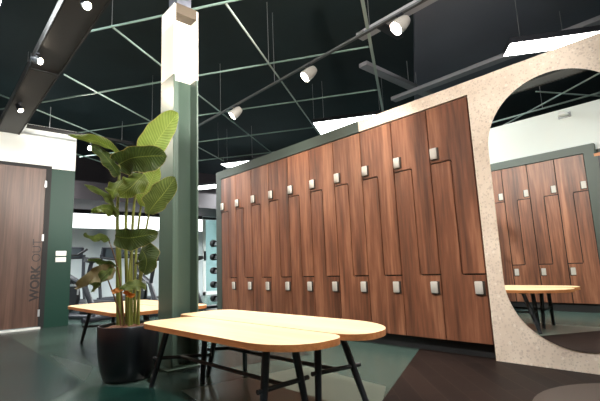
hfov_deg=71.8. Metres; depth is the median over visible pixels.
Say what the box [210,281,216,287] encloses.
dumbbell
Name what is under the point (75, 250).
treadmill
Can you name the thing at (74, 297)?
exercise bike
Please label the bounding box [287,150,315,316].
locker
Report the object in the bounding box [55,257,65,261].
switch plate
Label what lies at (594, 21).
cable tray
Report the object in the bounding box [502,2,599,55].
panel light
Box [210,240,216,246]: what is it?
dumbbell
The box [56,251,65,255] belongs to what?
switch plate
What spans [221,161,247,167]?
diffuser
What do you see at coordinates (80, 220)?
window
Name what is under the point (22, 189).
door
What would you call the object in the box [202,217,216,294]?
door
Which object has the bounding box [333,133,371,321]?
locker
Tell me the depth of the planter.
2.54 m
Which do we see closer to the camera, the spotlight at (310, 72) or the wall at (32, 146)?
the spotlight at (310, 72)
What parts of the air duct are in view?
edge trim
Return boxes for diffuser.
[198,184,215,189]
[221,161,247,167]
[313,115,373,133]
[504,31,599,55]
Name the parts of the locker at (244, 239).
door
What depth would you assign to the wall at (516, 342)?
2.79 m
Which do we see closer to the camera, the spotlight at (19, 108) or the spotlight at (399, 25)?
the spotlight at (399, 25)
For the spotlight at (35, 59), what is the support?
attached to the air duct
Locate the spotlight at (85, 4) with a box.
[80,0,91,10]
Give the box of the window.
[73,213,201,231]
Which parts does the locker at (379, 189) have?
door, door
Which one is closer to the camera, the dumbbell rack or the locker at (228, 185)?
the locker at (228, 185)
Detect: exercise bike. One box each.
[68,249,115,322]
[122,247,158,316]
[198,256,216,309]
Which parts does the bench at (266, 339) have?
leg, leg, leg, leg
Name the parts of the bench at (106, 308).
leg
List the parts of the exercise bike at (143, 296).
frame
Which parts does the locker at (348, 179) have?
door, door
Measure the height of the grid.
0.713 m
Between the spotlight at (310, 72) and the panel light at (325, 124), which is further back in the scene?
the panel light at (325, 124)
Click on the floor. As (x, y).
(50, 363)
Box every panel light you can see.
[198,158,223,189]
[221,126,253,167]
[313,92,386,133]
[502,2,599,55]
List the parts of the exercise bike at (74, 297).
frame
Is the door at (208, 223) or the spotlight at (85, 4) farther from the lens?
the door at (208, 223)
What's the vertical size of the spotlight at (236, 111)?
0.176 m
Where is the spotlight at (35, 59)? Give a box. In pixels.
[29,52,43,64]
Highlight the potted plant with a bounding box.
[68,110,178,325]
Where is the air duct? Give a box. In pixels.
[0,0,111,134]
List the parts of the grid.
rail, rail, rail, rail, rail, rail, rail, rail, rail, rail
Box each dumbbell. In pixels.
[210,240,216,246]
[210,254,216,259]
[210,267,216,273]
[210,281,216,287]
[210,295,216,301]
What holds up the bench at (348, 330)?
on the floor
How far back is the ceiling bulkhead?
4.81 m
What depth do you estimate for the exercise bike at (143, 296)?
6.79 m
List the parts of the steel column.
plate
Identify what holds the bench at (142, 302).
on the floor
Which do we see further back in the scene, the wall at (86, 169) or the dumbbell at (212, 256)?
the wall at (86, 169)
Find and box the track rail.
[198,0,426,126]
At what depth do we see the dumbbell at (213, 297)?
6.62 m
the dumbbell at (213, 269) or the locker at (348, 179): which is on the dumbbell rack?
the dumbbell at (213, 269)
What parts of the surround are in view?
post, panel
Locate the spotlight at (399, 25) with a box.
[390,12,409,35]
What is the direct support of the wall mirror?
attached to the wall at (516, 342)
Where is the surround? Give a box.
[216,121,376,342]
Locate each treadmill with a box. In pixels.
[69,247,114,314]
[97,247,157,300]
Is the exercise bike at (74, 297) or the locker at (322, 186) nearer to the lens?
the locker at (322, 186)
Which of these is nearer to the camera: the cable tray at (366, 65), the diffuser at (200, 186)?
the cable tray at (366, 65)
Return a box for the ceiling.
[0,0,413,174]
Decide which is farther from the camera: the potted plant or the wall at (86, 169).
the wall at (86, 169)
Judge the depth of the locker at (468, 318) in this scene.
2.98 m
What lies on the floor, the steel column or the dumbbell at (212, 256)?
the steel column
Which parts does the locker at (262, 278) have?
door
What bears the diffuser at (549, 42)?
attached to the panel light at (547, 41)
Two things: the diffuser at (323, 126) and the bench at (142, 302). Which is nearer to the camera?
the bench at (142, 302)
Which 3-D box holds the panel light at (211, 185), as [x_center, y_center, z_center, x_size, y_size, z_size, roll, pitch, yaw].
[-2.284,-0.698,10.399,1.012,0.736,0.412,-5,-9,14]
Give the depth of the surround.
4.80 m
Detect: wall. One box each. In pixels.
[0,124,76,327]
[70,156,215,298]
[358,33,599,374]
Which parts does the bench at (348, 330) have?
leg, leg, leg, leg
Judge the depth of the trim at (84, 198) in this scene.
9.01 m
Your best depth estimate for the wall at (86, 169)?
9.95 m
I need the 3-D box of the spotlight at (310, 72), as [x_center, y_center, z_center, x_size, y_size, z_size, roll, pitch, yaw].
[0.087,-1.246,4.060,0.169,0.176,0.119,-1,-9,-11]
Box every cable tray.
[356,0,437,40]
[359,60,433,96]
[391,11,599,101]
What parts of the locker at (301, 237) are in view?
door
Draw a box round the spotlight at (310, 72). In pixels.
[300,64,316,81]
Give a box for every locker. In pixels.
[220,175,237,309]
[235,170,253,310]
[251,164,272,312]
[268,158,292,314]
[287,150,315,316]
[309,142,341,318]
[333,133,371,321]
[360,123,406,334]
[390,111,446,339]
[426,97,493,344]
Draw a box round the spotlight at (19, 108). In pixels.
[15,102,23,112]
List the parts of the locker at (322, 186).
door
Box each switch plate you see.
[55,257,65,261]
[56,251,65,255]
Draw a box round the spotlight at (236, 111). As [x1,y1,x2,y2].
[228,105,241,119]
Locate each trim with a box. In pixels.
[0,161,51,327]
[0,327,39,332]
[73,180,215,216]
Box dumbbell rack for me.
[205,244,216,310]
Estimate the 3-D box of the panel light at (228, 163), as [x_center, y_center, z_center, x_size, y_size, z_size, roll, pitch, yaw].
[-1.199,-1.083,8.205,0.672,0.756,0.312,-5,-9,14]
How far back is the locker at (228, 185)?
5.19 m
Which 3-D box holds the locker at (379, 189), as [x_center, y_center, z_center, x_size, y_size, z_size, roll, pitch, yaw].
[0.838,0.233,3.627,0.472,1.736,0.333,6,-12,-42]
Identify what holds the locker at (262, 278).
in the surround
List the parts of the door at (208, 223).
rail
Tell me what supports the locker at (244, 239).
in the surround
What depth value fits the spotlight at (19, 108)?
4.58 m
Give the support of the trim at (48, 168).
attached to the wall at (32, 146)
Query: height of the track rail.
0.838 m
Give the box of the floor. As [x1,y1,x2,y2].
[0,294,599,400]
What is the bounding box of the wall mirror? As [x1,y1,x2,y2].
[488,68,599,352]
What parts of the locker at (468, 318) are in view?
door, door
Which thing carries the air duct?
hanging from the grid
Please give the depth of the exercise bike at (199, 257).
7.18 m
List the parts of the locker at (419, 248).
door, door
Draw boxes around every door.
[0,164,46,329]
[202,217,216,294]
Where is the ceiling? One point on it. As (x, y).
(105, 60)
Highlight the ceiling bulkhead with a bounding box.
[414,0,599,100]
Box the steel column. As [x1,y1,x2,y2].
[158,0,200,372]
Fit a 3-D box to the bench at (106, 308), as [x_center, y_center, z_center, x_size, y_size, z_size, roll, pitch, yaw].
[-1.651,1.137,3.681,0.460,0.379,1.500,6,-12,-42]
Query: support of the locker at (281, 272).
in the surround
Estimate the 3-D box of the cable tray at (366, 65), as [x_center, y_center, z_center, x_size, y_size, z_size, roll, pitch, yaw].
[1.728,-1.744,5.990,2.600,0.390,0.120,6,-12,-42]
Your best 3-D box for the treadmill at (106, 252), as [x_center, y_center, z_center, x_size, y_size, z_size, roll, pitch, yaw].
[-3.394,1.522,8.396,1.611,1.243,0.783,-11,-12,42]
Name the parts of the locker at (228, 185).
door, door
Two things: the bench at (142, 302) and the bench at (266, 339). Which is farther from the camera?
the bench at (142, 302)
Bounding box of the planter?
[97,320,158,383]
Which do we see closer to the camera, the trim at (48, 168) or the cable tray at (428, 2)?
the cable tray at (428, 2)
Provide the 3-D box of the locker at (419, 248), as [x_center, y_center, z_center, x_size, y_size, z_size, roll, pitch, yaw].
[1.063,0.185,3.383,0.472,1.736,0.333,6,-12,-42]
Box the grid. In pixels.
[0,0,383,172]
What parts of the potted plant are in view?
stem, stem, stem, stem, stem, stem, stem, stem, stem, stem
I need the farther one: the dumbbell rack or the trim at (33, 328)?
the dumbbell rack
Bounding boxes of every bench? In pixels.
[68,302,157,343]
[123,300,206,319]
[144,317,339,400]
[181,310,385,400]

